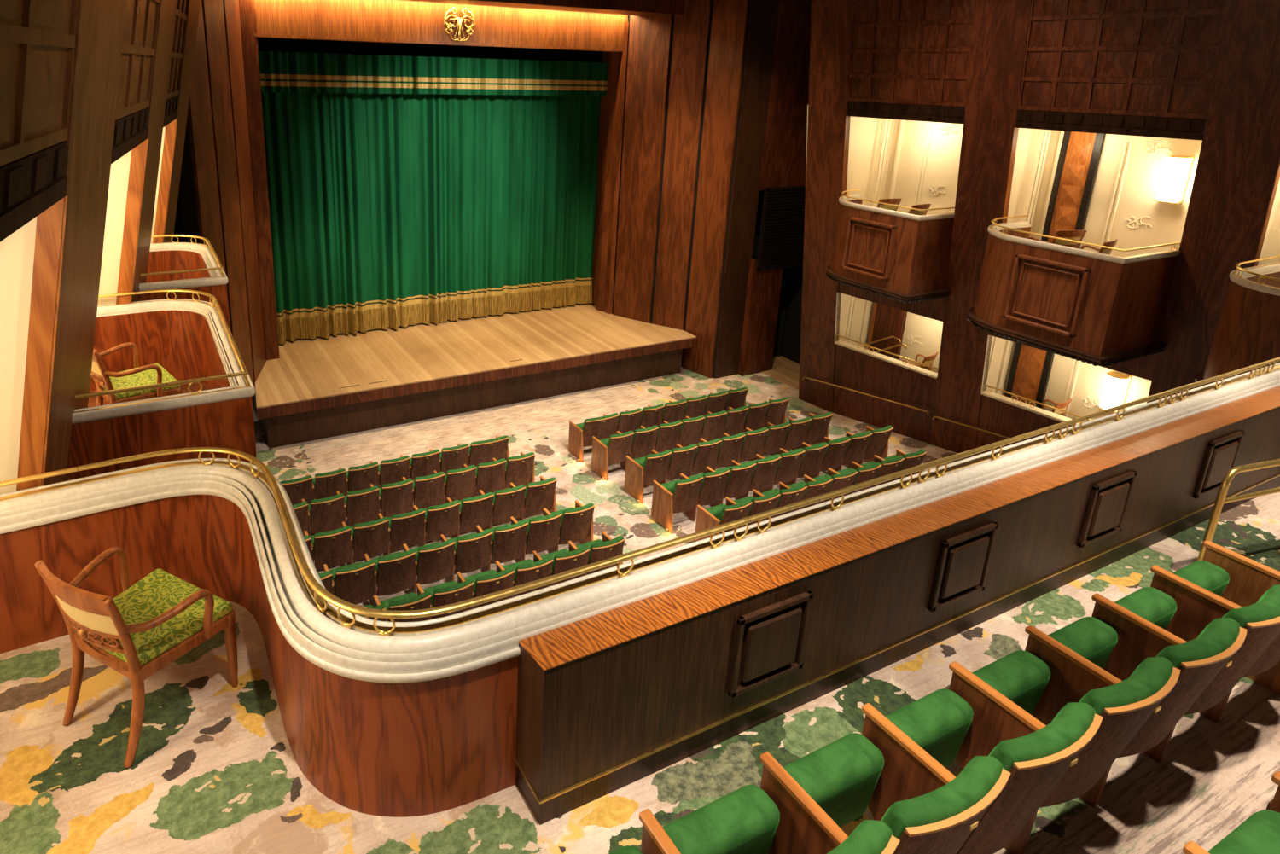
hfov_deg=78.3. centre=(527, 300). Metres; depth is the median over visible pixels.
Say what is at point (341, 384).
stage
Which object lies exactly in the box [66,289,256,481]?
box
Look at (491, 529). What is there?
seat cushion
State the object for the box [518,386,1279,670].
ledge
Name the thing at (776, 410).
chair backrest
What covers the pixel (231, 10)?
wall
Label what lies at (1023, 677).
seat cushion
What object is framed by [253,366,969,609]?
floor
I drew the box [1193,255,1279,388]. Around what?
box
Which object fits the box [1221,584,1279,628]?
cushion
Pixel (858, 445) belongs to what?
backrest
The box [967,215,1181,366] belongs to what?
box
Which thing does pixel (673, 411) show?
chair
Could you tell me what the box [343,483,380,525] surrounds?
chair
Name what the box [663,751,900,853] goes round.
chair
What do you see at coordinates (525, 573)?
cushion
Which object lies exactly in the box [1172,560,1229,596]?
seat cushion
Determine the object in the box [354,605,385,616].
cushion
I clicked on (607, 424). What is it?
chair back
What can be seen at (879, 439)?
backrest
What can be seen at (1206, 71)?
wall
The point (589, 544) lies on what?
seat cushion
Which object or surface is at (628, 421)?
chair
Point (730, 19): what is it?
wall
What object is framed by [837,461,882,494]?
chair
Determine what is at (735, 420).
chair
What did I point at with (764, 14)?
wall
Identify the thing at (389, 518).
seat cushion
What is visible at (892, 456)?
seat cushion
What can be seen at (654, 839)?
chair
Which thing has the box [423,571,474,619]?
chair
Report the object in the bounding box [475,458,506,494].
chair
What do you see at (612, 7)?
beam
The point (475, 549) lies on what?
chair backrest
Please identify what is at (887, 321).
door
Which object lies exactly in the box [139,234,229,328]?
box
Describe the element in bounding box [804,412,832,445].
chair
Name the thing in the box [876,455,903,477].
backrest
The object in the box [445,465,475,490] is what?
cushion
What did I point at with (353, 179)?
stage curtain
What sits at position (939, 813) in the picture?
cushion
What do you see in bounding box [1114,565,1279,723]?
chair
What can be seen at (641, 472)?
chair
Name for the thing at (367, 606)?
seat cushion
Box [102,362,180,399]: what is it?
seat cushion
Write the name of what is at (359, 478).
chair
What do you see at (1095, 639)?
seat cushion
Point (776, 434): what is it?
backrest
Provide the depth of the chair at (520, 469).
13.36 m
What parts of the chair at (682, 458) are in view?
arm panel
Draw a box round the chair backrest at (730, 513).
[718,499,751,523]
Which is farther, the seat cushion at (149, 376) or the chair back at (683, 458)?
the chair back at (683, 458)
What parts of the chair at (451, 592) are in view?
arm panel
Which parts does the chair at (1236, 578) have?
panel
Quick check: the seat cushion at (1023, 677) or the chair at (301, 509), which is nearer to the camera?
the seat cushion at (1023, 677)
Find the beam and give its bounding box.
[402,0,684,15]
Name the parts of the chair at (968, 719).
arm panel, number plate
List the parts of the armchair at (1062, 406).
arm, leg, cane panel, crest rail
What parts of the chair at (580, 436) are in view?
panel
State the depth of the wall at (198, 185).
13.08 m
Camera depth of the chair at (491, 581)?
9.63 m
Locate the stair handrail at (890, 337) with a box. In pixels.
[862,336,907,353]
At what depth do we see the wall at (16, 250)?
4.28 m
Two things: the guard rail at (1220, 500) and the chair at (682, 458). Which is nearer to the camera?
the guard rail at (1220, 500)
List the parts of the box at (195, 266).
brass rail, white cornice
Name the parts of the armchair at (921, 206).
cane panel, crest rail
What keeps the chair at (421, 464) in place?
on the floor at (540, 427)
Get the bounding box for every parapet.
[0,356,1279,817]
[514,386,1279,825]
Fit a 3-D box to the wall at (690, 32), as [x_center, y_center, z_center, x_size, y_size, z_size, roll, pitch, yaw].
[3.803,-4.140,18.858,0.958,9.988,0.300,12,19,31]
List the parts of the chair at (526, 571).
arm panel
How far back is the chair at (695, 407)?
16.09 m
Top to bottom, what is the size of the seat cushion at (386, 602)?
0.375 m
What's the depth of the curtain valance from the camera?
17.60 m
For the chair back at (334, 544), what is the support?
on the chair at (334, 548)
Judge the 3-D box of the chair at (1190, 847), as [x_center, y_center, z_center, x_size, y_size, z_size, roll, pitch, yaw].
[1.845,1.888,1.952,0.550,0.897,0.628,-7,18,-26]
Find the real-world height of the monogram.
0.711 m
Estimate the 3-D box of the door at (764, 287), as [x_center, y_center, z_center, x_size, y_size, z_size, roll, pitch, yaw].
[5.871,0.401,19.517,0.970,3.030,0.150,-7,18,-26]
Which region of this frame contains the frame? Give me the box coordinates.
[238,0,628,360]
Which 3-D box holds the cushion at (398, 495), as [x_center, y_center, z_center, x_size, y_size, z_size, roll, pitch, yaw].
[-2.095,3.116,12.435,0.496,0.502,0.217,-7,18,-26]
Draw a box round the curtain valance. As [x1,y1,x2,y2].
[258,51,608,96]
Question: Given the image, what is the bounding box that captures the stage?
[251,302,696,448]
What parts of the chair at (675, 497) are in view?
panel, arm panel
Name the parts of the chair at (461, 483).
arm panel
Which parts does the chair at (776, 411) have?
panel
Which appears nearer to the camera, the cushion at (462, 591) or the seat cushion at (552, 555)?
the cushion at (462, 591)
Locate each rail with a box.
[837,334,938,369]
[983,384,1091,424]
[1196,459,1279,561]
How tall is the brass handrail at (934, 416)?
0.446 m
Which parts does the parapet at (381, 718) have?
white cornice, brass rail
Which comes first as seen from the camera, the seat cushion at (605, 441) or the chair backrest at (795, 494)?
the chair backrest at (795, 494)
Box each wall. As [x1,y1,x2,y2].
[0,0,200,491]
[0,126,165,494]
[173,188,802,363]
[179,0,230,330]
[201,0,253,384]
[222,0,266,382]
[256,15,637,320]
[611,14,674,323]
[650,0,712,330]
[680,0,750,378]
[713,0,779,378]
[759,0,811,190]
[798,0,1279,457]
[805,110,1279,395]
[866,119,1279,422]
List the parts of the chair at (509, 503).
arm panel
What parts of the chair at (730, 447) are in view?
arm panel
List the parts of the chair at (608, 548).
panel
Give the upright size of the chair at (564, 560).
0.897 m
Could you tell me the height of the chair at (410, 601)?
0.897 m
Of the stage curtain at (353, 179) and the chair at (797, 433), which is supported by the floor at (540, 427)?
the chair at (797, 433)
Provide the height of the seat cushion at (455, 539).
0.375 m
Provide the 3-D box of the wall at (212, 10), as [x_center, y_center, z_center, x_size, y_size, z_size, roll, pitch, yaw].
[-5.623,-2.977,14.089,0.300,9.988,0.938,2,16,1]
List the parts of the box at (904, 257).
panel frame, frame, moulding, white cornice, brass rail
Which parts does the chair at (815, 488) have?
arm panel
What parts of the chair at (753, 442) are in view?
arm panel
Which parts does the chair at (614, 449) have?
panel, arm panel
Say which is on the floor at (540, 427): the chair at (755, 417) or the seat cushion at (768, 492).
the chair at (755, 417)
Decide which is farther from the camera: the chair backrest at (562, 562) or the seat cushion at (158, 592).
the chair backrest at (562, 562)
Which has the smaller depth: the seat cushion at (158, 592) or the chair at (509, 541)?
the seat cushion at (158, 592)
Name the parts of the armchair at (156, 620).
leg, crest rail, cane panel, arm, rail, leg, seat rail, arm, leg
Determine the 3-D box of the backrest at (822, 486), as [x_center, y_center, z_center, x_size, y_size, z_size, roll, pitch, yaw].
[4.514,3.014,12.158,0.496,0.502,0.217,-7,18,-26]
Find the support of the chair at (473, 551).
on the floor at (540, 427)
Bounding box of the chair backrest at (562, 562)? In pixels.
[550,546,588,584]
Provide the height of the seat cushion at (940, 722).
0.375 m
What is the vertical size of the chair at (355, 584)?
0.897 m
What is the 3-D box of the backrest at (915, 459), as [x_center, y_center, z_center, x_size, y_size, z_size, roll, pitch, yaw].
[6.475,2.779,13.126,0.496,0.502,0.217,-7,18,-26]
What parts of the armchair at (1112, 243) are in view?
arm, leg, cane panel, crest rail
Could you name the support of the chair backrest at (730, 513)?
on the chair at (730, 511)
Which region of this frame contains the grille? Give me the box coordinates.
[756,186,805,271]
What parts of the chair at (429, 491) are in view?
arm panel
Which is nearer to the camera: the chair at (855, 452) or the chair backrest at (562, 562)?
the chair backrest at (562, 562)
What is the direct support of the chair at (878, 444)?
on the floor at (540, 427)
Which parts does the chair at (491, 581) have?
arm panel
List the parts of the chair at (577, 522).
panel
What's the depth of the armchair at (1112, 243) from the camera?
11.35 m
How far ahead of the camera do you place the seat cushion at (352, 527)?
11.40 m
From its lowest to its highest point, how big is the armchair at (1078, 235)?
0.919 m
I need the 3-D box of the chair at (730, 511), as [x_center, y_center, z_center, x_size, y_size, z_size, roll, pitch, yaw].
[2.957,3.333,11.640,0.594,0.897,0.628,-7,18,-26]
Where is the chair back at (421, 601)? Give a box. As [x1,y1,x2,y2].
[388,591,430,622]
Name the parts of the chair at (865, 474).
arm panel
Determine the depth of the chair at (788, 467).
13.26 m
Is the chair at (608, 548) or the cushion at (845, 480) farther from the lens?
the cushion at (845, 480)
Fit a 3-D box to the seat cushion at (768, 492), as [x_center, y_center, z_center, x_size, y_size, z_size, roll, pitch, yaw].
[3.834,3.215,12.333,0.488,0.375,0.169,-7,18,-26]
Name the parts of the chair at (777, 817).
arm panel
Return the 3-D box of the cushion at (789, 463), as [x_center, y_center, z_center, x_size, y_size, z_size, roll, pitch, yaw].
[4.486,2.793,13.295,0.496,0.502,0.217,-7,18,-26]
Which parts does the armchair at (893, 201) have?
cane panel, crest rail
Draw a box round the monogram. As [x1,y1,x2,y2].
[443,7,475,41]
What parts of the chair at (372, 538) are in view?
arm panel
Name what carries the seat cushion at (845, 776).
on the chair at (930, 810)
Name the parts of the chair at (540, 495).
panel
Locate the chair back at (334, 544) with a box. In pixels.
[314,525,350,560]
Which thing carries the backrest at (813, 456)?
on the chair at (811, 464)
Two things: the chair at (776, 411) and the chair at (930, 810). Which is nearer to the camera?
the chair at (930, 810)
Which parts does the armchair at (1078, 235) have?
arm, leg, cane panel, crest rail, leg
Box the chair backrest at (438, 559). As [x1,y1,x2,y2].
[416,539,453,575]
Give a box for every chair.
[279,473,314,505]
[292,499,310,536]
[303,530,314,563]
[308,491,346,534]
[310,522,353,570]
[312,467,348,499]
[318,564,335,595]
[330,553,377,607]
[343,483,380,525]
[346,460,380,492]
[349,513,390,559]
[354,595,388,622]
[372,543,417,596]
[378,454,411,488]
[378,477,413,517]
[380,583,432,622]
[388,505,426,550]
[409,448,441,480]
[410,534,455,584]
[412,470,446,509]
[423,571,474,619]
[424,497,460,541]
[439,443,469,473]
[444,464,476,502]
[447,525,492,574]
[459,489,494,532]
[464,560,514,609]
[468,435,509,466]
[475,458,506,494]
[482,516,528,564]
[492,482,526,523]
[502,550,553,597]
[504,451,535,488]
[517,508,562,554]
[523,476,556,516]
[540,541,590,586]
[550,500,594,545]
[568,413,619,462]
[576,531,625,575]
[591,430,634,481]
[608,808,680,853]
[616,408,642,434]
[624,449,672,503]
[630,425,658,458]
[639,403,664,429]
[651,473,703,533]
[654,420,682,453]
[661,399,686,424]
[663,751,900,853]
[666,443,697,480]
[678,415,705,447]
[683,395,708,418]
[687,466,730,506]
[692,438,721,472]
[694,496,752,541]
[699,410,727,442]
[704,390,728,417]
[714,459,756,500]
[715,432,745,466]
[721,406,749,436]
[724,386,748,412]
[733,488,780,526]
[738,427,768,461]
[739,453,781,493]
[743,401,769,431]
[761,482,807,517]
[762,396,790,427]
[762,422,791,455]
[763,448,805,485]
[783,417,812,450]
[783,703,1011,853]
[787,442,828,478]
[787,475,832,509]
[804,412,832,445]
[810,436,850,473]
[812,467,858,501]
[832,430,872,467]
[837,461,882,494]
[854,425,893,461]
[861,454,904,487]
[882,448,926,480]
[884,661,1102,853]
[971,625,1181,808]
[1047,593,1246,762]
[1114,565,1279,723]
[1172,540,1279,695]
[1182,841,1210,853]
[1207,771,1279,853]
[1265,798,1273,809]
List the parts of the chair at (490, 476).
arm panel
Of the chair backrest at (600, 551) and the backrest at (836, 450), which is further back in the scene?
the backrest at (836, 450)
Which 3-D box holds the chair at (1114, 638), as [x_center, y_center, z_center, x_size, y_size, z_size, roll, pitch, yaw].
[2.767,1.779,3.589,0.550,0.897,0.628,-7,18,-26]
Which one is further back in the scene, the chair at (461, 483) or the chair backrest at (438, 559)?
the chair at (461, 483)
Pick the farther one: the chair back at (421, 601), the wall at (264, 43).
the wall at (264, 43)
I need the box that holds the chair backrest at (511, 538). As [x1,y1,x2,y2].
[491,520,527,553]
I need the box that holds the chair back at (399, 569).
[376,549,415,585]
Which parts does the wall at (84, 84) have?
coffer frame, jamb trim, coffer frame, jamb trim, jamb trim, coffer frame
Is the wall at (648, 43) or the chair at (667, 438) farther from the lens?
the wall at (648, 43)
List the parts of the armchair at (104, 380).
cane panel, leg, rail, leg, arm, arm, seat rail, leg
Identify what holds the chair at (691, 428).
on the floor at (540, 427)
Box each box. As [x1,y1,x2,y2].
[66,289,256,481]
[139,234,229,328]
[826,189,954,302]
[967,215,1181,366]
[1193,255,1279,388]
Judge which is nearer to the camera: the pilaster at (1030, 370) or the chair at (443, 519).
the chair at (443, 519)
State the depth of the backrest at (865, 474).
12.50 m
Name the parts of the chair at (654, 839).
arm panel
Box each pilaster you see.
[1004,342,1054,408]
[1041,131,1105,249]
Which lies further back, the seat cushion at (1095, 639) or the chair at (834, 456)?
the chair at (834, 456)
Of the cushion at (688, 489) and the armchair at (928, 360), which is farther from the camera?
the armchair at (928, 360)
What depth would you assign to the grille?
18.92 m
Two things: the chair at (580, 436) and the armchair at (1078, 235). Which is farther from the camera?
the chair at (580, 436)
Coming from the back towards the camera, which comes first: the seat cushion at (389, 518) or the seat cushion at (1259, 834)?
the seat cushion at (389, 518)
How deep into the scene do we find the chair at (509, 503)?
12.08 m
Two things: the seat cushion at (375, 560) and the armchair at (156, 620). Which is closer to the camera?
the armchair at (156, 620)
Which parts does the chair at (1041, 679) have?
arm panel, number plate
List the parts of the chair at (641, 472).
panel, arm panel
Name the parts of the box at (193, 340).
brass rail, white cornice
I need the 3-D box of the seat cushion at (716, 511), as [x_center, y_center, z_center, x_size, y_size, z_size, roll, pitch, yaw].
[2.854,3.333,11.849,0.488,0.375,0.169,-7,18,-26]
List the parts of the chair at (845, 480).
arm panel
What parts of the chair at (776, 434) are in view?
arm panel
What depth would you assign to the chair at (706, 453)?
13.79 m
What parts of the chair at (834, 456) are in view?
arm panel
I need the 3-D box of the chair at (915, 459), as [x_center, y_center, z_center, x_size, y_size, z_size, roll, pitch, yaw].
[6.409,2.919,13.345,0.550,0.897,0.628,-7,18,-26]
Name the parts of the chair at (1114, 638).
arm panel, number plate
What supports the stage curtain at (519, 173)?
hanging from the wall proscenium header
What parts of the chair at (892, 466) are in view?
arm panel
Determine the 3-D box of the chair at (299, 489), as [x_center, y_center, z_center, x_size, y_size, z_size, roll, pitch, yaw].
[-3.814,3.238,12.815,0.550,0.897,0.628,-7,18,-26]
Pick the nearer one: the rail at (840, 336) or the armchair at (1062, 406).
the armchair at (1062, 406)
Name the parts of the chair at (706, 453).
arm panel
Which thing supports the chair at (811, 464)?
on the floor at (540, 427)
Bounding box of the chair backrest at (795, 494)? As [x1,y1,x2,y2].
[775,483,806,508]
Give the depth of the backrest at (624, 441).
14.20 m
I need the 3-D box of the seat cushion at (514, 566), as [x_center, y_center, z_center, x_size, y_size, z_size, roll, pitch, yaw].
[-0.124,3.690,10.378,0.488,0.375,0.169,-7,18,-26]
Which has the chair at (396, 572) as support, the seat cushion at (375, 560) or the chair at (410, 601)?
the seat cushion at (375, 560)
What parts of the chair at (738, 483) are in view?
arm panel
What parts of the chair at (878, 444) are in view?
panel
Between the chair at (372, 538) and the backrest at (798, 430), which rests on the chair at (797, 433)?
the backrest at (798, 430)
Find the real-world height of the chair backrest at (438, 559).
0.502 m
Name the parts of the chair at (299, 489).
arm panel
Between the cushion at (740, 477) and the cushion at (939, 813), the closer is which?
the cushion at (939, 813)
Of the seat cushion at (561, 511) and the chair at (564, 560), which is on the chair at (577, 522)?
the seat cushion at (561, 511)
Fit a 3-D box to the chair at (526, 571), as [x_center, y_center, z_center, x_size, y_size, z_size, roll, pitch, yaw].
[-0.001,3.688,10.179,0.550,0.897,0.628,-7,18,-26]
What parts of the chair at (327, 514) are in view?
arm panel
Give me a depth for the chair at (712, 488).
12.53 m
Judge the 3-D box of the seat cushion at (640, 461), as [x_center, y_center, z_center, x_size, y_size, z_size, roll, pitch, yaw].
[2.027,2.976,13.776,0.488,0.375,0.169,-7,18,-26]
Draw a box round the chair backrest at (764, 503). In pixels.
[747,491,779,517]
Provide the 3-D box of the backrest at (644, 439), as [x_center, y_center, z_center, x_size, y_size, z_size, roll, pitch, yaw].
[2.193,2.602,14.553,0.496,0.502,0.217,-7,18,-26]
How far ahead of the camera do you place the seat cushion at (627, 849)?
2.64 m
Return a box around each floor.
[0,492,1279,853]
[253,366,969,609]
[761,355,799,389]
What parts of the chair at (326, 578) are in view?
arm panel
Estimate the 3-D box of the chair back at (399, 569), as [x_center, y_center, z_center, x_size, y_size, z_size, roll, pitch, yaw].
[-1.727,3.538,10.226,0.496,0.502,0.217,-7,18,-26]
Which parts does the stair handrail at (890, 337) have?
rail, rail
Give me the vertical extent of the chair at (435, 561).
0.897 m
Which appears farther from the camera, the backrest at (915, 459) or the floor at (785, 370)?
the floor at (785, 370)
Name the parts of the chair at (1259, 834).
arm panel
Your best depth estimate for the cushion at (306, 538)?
10.64 m
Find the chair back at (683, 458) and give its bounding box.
[668,443,696,470]
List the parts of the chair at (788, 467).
arm panel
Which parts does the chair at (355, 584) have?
arm panel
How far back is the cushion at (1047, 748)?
2.73 m
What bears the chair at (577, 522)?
on the floor at (540, 427)
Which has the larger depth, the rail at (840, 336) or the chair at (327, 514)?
the rail at (840, 336)
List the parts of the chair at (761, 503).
arm panel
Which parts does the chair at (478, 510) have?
arm panel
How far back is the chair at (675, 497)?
12.37 m
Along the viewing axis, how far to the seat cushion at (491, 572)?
10.08 m
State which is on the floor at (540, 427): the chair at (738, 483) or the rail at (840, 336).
the chair at (738, 483)
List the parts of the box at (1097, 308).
frame, panel frame, moulding, white cornice, brass rail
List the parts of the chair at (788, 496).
arm panel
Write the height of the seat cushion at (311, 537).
0.375 m
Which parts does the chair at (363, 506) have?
arm panel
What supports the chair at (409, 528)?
on the floor at (540, 427)
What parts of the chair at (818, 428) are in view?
panel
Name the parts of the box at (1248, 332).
moulding, white cornice, brass rail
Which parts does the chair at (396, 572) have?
arm panel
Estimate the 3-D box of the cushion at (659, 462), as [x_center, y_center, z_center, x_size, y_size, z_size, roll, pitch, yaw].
[2.217,2.834,13.358,0.496,0.502,0.217,-7,18,-26]
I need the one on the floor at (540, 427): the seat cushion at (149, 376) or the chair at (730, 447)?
the chair at (730, 447)
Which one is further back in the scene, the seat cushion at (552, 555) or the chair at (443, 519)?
the chair at (443, 519)
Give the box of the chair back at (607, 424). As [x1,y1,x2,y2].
[582,413,618,434]
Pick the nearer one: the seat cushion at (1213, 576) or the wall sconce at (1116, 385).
the seat cushion at (1213, 576)
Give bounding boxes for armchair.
[34,546,238,768]
[90,342,181,406]
[877,197,901,210]
[902,352,938,370]
[907,203,930,215]
[1027,230,1087,248]
[1041,398,1071,415]
[1080,238,1118,255]
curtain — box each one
[261,92,442,344]
[439,93,600,321]
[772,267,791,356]
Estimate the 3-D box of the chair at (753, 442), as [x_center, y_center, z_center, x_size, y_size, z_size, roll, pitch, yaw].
[4.111,2.739,14.546,0.550,0.897,0.628,-7,18,-26]
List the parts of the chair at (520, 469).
panel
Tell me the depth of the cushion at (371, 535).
11.08 m
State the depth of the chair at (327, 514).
11.92 m
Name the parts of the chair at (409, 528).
arm panel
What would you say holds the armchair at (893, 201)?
on the box at (904, 257)
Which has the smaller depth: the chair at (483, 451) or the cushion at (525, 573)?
the cushion at (525, 573)
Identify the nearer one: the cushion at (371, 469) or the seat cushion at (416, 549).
the seat cushion at (416, 549)
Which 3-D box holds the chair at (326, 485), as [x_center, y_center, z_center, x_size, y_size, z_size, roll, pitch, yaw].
[-3.323,3.179,13.057,0.550,0.897,0.628,-7,18,-26]
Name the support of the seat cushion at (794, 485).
on the chair at (815, 488)
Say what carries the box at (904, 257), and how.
attached to the wall at (1206, 71)
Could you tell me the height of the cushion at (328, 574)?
0.502 m
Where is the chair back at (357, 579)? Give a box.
[334,559,374,594]
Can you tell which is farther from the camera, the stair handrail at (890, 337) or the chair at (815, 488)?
the stair handrail at (890, 337)
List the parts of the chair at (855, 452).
arm panel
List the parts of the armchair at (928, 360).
arm, arm, leg, cane panel, crest rail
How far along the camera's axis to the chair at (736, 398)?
16.57 m
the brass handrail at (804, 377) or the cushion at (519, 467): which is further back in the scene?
the brass handrail at (804, 377)
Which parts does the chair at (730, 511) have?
panel, arm panel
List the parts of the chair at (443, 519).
arm panel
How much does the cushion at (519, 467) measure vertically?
0.502 m
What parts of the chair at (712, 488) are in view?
arm panel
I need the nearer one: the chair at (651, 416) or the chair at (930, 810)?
the chair at (930, 810)
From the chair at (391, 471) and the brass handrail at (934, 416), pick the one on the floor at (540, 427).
the chair at (391, 471)
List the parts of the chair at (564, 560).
arm panel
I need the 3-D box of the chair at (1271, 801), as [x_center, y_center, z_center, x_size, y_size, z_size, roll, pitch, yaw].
[2.825,1.771,2.436,0.550,0.897,0.628,-7,18,-26]
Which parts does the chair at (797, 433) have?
arm panel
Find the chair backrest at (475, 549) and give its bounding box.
[454,529,491,565]
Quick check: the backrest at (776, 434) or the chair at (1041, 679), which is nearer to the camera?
the chair at (1041, 679)
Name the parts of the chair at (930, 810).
arm panel, number plate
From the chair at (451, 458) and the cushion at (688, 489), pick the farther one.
the chair at (451, 458)
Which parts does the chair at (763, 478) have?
arm panel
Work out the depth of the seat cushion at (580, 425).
15.38 m
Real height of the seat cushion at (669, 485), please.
0.375 m
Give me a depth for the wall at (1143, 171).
13.60 m
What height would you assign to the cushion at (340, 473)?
0.502 m
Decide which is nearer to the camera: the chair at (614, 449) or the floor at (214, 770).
the floor at (214, 770)
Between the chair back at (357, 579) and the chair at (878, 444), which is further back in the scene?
the chair at (878, 444)
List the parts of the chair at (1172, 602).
arm panel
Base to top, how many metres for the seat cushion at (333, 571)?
0.375 m
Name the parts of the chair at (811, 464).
arm panel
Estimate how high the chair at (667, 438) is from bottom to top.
0.897 m
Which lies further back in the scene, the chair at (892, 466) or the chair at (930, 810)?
the chair at (892, 466)
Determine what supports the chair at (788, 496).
on the floor at (540, 427)
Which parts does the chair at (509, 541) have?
arm panel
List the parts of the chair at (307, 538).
arm panel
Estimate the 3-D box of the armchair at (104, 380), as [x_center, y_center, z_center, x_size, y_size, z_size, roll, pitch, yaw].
[-3.337,0.721,6.510,0.664,0.919,0.706,-13,21,-40]
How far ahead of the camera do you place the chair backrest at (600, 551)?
10.32 m
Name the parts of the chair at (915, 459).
panel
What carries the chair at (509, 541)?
on the floor at (540, 427)
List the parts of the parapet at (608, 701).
panel frame, panel frame, panel frame, panel frame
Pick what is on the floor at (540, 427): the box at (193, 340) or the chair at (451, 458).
the chair at (451, 458)
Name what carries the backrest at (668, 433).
on the chair at (667, 438)
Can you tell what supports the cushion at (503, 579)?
on the chair at (491, 581)
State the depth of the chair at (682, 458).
13.55 m
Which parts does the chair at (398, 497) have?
arm panel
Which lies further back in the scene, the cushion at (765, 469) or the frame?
the frame
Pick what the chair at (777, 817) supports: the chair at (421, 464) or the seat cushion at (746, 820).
the seat cushion at (746, 820)
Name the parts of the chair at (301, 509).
arm panel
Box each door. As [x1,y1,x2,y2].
[738,258,783,376]
[867,302,907,360]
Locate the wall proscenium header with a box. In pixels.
[253,0,628,52]
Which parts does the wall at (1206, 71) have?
jamb trim, sill trim, coffer frame, jamb trim, sill trim, coffer frame, jamb trim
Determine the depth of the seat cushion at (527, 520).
11.55 m
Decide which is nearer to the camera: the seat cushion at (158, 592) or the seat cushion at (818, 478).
the seat cushion at (158, 592)
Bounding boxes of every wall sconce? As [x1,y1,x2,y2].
[1098,371,1131,413]
[1154,154,1193,203]
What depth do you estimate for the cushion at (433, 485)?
12.58 m
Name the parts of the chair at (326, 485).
arm panel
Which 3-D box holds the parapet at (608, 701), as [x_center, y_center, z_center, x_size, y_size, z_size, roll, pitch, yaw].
[4.664,1.277,5.579,10.444,0.829,0.262,-7,18,-26]
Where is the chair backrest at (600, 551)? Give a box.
[586,535,623,573]
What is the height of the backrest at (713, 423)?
0.502 m
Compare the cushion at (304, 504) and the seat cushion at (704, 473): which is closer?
the cushion at (304, 504)
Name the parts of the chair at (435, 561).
arm panel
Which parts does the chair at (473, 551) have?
arm panel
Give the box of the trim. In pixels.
[844,119,1279,417]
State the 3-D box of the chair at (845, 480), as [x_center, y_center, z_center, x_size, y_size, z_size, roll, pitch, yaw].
[4.938,3.095,12.619,0.550,0.897,0.628,-7,18,-26]
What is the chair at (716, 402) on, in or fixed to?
on the floor at (540, 427)
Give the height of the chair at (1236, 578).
0.897 m
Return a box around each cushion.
[101,568,232,666]
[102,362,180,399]
[279,475,312,483]
[292,501,307,508]
[303,535,310,540]
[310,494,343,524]
[310,535,314,552]
[314,468,345,477]
[318,570,331,578]
[330,562,362,588]
[346,486,378,511]
[348,461,378,476]
[349,525,353,544]
[352,517,388,549]
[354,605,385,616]
[363,605,373,608]
[372,552,401,580]
[380,478,412,508]
[380,592,416,622]
[388,517,390,529]
[389,508,424,542]
[410,542,439,562]
[413,471,444,495]
[423,581,457,604]
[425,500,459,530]
[431,579,472,617]
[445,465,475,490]
[447,533,475,552]
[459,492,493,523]
[464,570,496,592]
[473,567,513,598]
[482,523,509,541]
[502,558,534,577]
[505,452,534,478]
[513,556,552,587]
[517,515,541,532]
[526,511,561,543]
[540,548,570,560]
[550,507,574,514]
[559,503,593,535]
[575,422,583,430]
[576,539,603,549]
[599,437,609,446]
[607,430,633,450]
[608,845,642,853]
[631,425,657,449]
[633,456,645,466]
[642,449,670,471]
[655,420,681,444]
[660,479,679,493]
[663,785,779,853]
[672,475,702,500]
[687,472,705,478]
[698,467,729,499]
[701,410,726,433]
[704,504,727,519]
[725,460,755,488]
[733,495,753,503]
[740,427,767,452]
[750,454,779,482]
[761,488,780,495]
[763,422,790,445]
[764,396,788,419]
[775,448,804,475]
[783,733,884,827]
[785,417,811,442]
[787,481,806,488]
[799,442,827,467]
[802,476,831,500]
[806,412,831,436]
[812,474,831,481]
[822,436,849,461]
[826,820,892,853]
[828,469,856,491]
[837,467,853,473]
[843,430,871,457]
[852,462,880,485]
[861,461,875,466]
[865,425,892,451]
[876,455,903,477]
[880,756,1003,839]
[882,454,897,460]
[884,688,973,767]
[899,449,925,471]
[971,650,1050,715]
[988,702,1095,771]
[1047,616,1117,669]
[1078,657,1173,715]
[1114,587,1176,629]
[1156,617,1239,669]
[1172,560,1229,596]
[1207,809,1279,853]
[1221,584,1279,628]
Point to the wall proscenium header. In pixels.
(398, 21)
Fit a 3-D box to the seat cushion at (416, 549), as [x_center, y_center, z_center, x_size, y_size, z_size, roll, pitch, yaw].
[-1.426,3.622,10.886,0.488,0.375,0.169,-7,18,-26]
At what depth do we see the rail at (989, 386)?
13.82 m
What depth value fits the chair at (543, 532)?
11.16 m
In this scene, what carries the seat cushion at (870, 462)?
on the chair at (892, 466)
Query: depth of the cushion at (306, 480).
12.48 m
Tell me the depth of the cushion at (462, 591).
9.36 m
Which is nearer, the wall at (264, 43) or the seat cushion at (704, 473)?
the seat cushion at (704, 473)
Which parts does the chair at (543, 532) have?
arm panel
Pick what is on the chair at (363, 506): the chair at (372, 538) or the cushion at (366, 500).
the cushion at (366, 500)
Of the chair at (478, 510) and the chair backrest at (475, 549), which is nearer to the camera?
the chair backrest at (475, 549)
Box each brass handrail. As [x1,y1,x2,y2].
[802,376,930,417]
[932,415,1022,442]
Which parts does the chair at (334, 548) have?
arm panel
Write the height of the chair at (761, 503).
0.897 m
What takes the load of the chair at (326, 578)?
on the floor at (540, 427)

